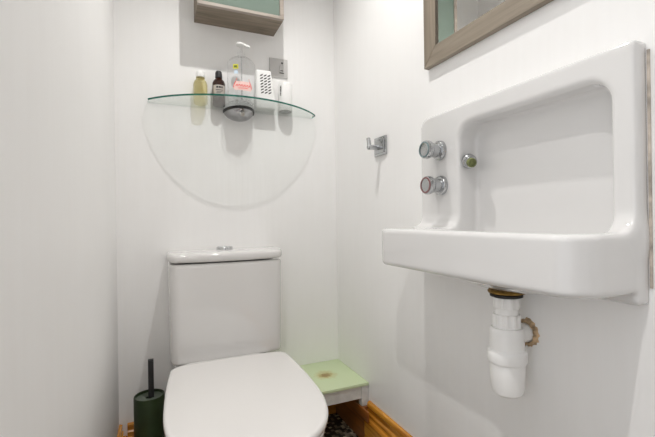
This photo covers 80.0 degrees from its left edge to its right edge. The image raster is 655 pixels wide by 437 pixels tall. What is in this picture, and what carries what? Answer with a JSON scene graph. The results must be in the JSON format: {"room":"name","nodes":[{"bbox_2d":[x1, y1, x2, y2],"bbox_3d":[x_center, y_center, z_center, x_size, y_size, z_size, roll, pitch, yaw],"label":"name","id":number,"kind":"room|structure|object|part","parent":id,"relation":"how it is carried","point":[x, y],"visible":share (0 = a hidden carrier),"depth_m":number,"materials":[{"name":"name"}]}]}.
{"room":"bathroom","nodes":[
{"label":"bathroom","id":0,"kind":"room"},
{"bbox_2d":[0,0,118,436],"bbox_3d":[-0.463,-0.273,0.558,0.100,2.400,2.030,-1,0,-24],"label":"wall","id":1,"kind":"structure","parent":0,"point":[59,312],"depth_m":0.63,"materials":[{"name":"white paint"}]},
{"bbox_2d":[117,424,126,436],"bbox_3d":[-0.539,0.861,0.932,0.028,0.135,1.270,-1,0,-24],"label":"baseboard","id":2,"kind":"structure","parent":1,"relation":"attached to","point":[120,432],"depth_m":1.48,"materials":[{"name":"brown wood"}]},
{"bbox_2d":[113,0,337,435],"bbox_3d":[-0.411,-0.274,1.742,1.138,2.400,0.100,-1,0,-24],"label":"wall","id":3,"kind":"structure","parent":0,"point":[190,176],"depth_m":1.66,"materials":[{"name":"white paint"}]},
{"bbox_2d":[148,93,314,121],"bbox_3d":[-0.353,-0.447,1.600,0.700,0.050,0.207,-1,0,-24],"label":"glass shelf","id":4,"kind":"object","parent":3,"relation":"attached to","point":[239,113],"visible":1,"depth_m":1.61,"materials":[{"name":"clear glass"}]},
{"bbox_2d":[193,70,207,96],"bbox_3d":[-0.524,-0.538,1.608,0.055,0.134,0.055,-1,0,-24],"label":"oil bottle","id":5,"kind":"object","parent":4,"relation":"on","point":[200,74],"visible":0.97,"depth_m":1.60,"materials":[{"name":"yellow plastic"}]},
{"bbox_2d":[212,71,224,107],"bbox_3d":[-0.457,-0.545,1.639,0.052,0.146,0.053,-1,0,-24],"label":"bottle","id":6,"kind":"object","parent":4,"relation":"on","point":[218,85],"visible":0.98,"depth_m":1.62,"materials":[{"name":"brown glass"}]},
{"bbox_2d":[227,42,255,91],"bbox_3d":[-0.354,-0.599,1.606,0.115,0.251,0.082,-1,0,-24],"label":"soap dispenser","id":7,"kind":"object","parent":4,"relation":"on","point":[238,85],"visible":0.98,"depth_m":1.57,"materials":[{"name":"clear plastic"}]},
{"bbox_2d":[233,78,251,89],"bbox_3d":[-0.341,-0.543,1.572,0.076,0.041,0.010,-1,0,-23],"label":"print","id":8,"kind":"object","parent":7,"relation":"on","point":[238,85],"depth_m":1.57,"materials":[{"name":"red paper"}]},
{"bbox_2d":[254,69,275,111],"bbox_3d":[-0.275,-0.560,1.712,0.091,0.172,0.043,-1,0,-24],"label":"air freshener","id":9,"kind":"object","parent":4,"relation":"on","point":[263,79],"visible":0.99,"depth_m":1.69,"materials":[{"name":"white plastic"}]},
{"bbox_2d":[278,82,291,113],"bbox_3d":[-0.190,-0.542,1.749,0.063,0.133,0.063,-1,0,-24],"label":"can","id":10,"kind":"object","parent":4,"relation":"on","point":[284,88],"visible":1,"depth_m":1.72,"materials":[{"name":"white plastic"}]},
{"bbox_2d":[127,404,335,436],"bbox_3d":[-0.370,0.858,1.683,0.880,0.135,0.028,-1,0,-24],"label":"baseboard","id":11,"kind":"structure","parent":3,"relation":"attached to","point":[332,408],"depth_m":1.52,"materials":[{"name":"brown wood"}]},
{"bbox_2d":[194,0,283,36],"bbox_3d":[-0.372,-1.048,1.621,0.341,0.454,0.160,-1,0,-24],"label":"upper cabinet","id":12,"kind":"object","parent":3,"relation":"attached to","point":[264,17],"visible":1,"depth_m":1.62,"materials":[{"name":"brown wood"}]},
{"bbox_3d":[-0.340,-0.828,1.556,0.341,0.013,0.018,-1,0,-23],"label":"rail","id":13,"kind":"part","parent":12,"relation":"part of","materials":[{"name":"grey wood"}]},
{"bbox_2d":[269,57,287,78],"bbox_3d":[-0.221,-0.681,1.767,0.085,0.085,0.010,-1,0,-24],"label":"switch plate","id":14,"kind":"object","parent":3,"relation":"attached to","point":[278,68],"visible":0.91,"depth_m":1.76,"materials":[{"name":"grey plastic"}]},
{"bbox_2d":[323,413,357,436],"bbox_3d":[0.031,0.950,0.765,1.138,0.060,2.230,-1,0,-24],"label":"floor","id":15,"kind":"structure","parent":0,"point":[335,427],"depth_m":1.71,"materials":[{"name":"tile"}]},
{"bbox_2d":[133,389,164,436],"bbox_3d":[-0.662,0.792,1.452,0.106,0.272,0.106,-1,0,-24],"label":"toilet brush holder","id":16,"kind":"object","parent":15,"relation":"on","point":[148,415],"visible":0.9,"depth_m":1.41,"materials":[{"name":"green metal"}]},
{"bbox_2d":[136,358,162,400],"bbox_3d":[-0.663,0.720,1.452,0.093,0.388,0.093,-1,0,-24],"label":"toilet brush","id":17,"kind":"object","parent":16,"relation":"in","point":[151,394],"visible":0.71,"depth_m":1.45,"materials":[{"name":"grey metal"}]},
{"bbox_3d":[-0.663,0.667,1.452,0.093,0.005,0.093,-1,0,-23],"label":"splash lid","id":18,"kind":"part","parent":17,"relation":"part of","materials":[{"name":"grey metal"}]},
{"bbox_3d":[-0.657,0.667,1.455,0.019,0.284,0.018,-1,0,-23],"label":"handle","id":19,"kind":"part","parent":17,"relation":"part of","materials":[{"name":"black plastic"}]},
{"bbox_2d":[163,246,327,436],"bbox_3d":[-0.278,0.519,1.242,0.452,0.825,0.910,-1,0,-24],"label":"toilet","id":20,"kind":"object","parent":15,"relation":"on","point":[224,302],"visible":1,"depth_m":1.40,"materials":[{"name":"white ceramic"}]},
{"bbox_3d":[-0.411,0.141,1.561,0.431,0.039,0.224,-1,0,-23],"label":"cistern lid","id":21,"kind":"part","parent":20,"relation":"part of","materials":[{"name":"white ceramic"}]},
{"bbox_3d":[-0.231,0.501,1.096,0.427,0.026,0.610,-1,0,-23],"label":"seat lid","id":22,"kind":"part","parent":20,"relation":"part of","materials":[{"name":"white plastic"}]},
{"bbox_2d":[300,359,368,405],"bbox_3d":[-0.033,0.799,1.681,0.318,0.242,0.298,-1,0,-24],"label":"stool","id":23,"kind":"object","parent":15,"relation":"on","point":[338,383],"visible":0.55,"depth_m":1.61,"materials":[{"name":"green paint"}]},
{"bbox_3d":[0.150,0.730,1.620,0.030,0.083,0.028,-1,0,-23],"label":"leg","id":24,"kind":"part","parent":23,"relation":"part of","materials":[{"name":"white paint"}]},
{"bbox_2d":[333,0,654,436],"bbox_3d":[0.489,-0.287,0.972,0.100,2.400,2.030,-1,0,-24],"label":"wall","id":25,"kind":"structure","parent":0,"point":[420,341],"depth_m":1.16,"materials":[{"name":"white paint"}]},
{"bbox_2d":[347,400,368,422],"bbox_3d":[0.100,0.793,1.696,0.009,0.041,0.316,-1,0,-24],"label":"batten","id":26,"kind":"object","parent":25,"relation":"attached to","point":[354,404],"visible":0.5,"depth_m":1.61,"materials":[{"name":"brown wood"}]},
{"bbox_2d":[336,399,412,436],"bbox_3d":[0.446,0.829,0.947,0.028,0.170,2.029,-1,0,-24],"label":"baseboard","id":27,"kind":"structure","parent":25,"relation":"attached to","point":[380,424],"depth_m":1.56,"materials":[{"name":"brown wood"}]},
{"bbox_2d":[366,135,386,156],"bbox_3d":[0.177,-0.277,1.484,0.064,0.072,0.086,-1,0,-24],"label":"robe hook","id":28,"kind":"object","parent":25,"relation":"attached to","point":[379,147],"visible":1,"depth_m":1.47,"materials":[{"name":"silver metal"}]},
{"bbox_3d":[0.175,-0.271,1.483,0.050,0.021,0.021,-1,0,-23],"label":"post","id":29,"kind":"part","parent":28,"relation":"part of","materials":[{"name":"silver metal"}]},
{"bbox_3d":[0.201,-0.277,1.495,0.012,0.072,0.086,-1,0,-23],"label":"plate","id":30,"kind":"part","parent":28,"relation":"part of","materials":[{"name":"silver metal"}]},
{"bbox_2d":[423,0,553,69],"bbox_3d":[0.433,-0.838,0.934,0.018,0.737,0.639,-1,0,-24],"label":"wall mirror","id":31,"kind":"object","parent":25,"relation":"attached to","point":[451,27],"visible":1,"depth_m":1.07,"materials":[{"name":"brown wood"}]},
{"bbox_2d":[436,0,504,43],"bbox_3d":[0.433,-0.838,0.934,0.003,0.647,0.549,-1,0,-23],"label":"mirror glass","id":32,"kind":"object","parent":31,"relation":"on","point":[455,19],"depth_m":1.08,"materials":[{"name":"silver glass"}]},
{"bbox_2d":[382,40,653,305],"bbox_3d":[0.380,-0.074,0.948,0.242,0.470,0.640,-1,0,-24],"label":"basin","id":33,"kind":"object","parent":25,"relation":"attached to","point":[537,185],"visible":1,"depth_m":0.83,"materials":[{"name":"white ceramic"}]},
{"bbox_3d":[0.299,-0.197,1.125,0.052,0.053,0.053,-1,0,-23],"label":"handle","id":34,"kind":"part","parent":33,"relation":"part of","materials":[{"name":"silver metal"}]},
{"bbox_3d":[0.302,-0.095,1.121,0.052,0.053,0.053,-1,0,-23],"label":"handle","id":35,"kind":"part","parent":33,"relation":"part of","materials":[{"name":"silver metal"}]},
{"bbox_2d":[487,288,539,398],"bbox_3d":[0.418,0.279,0.892,0.107,0.243,0.085,-1,0,-24],"label":"trap","id":36,"kind":"object","parent":33,"relation":"attached to","point":[507,356],"visible":0.91,"depth_m":0.86,"materials":[{"name":"white plastic"}]}
]}

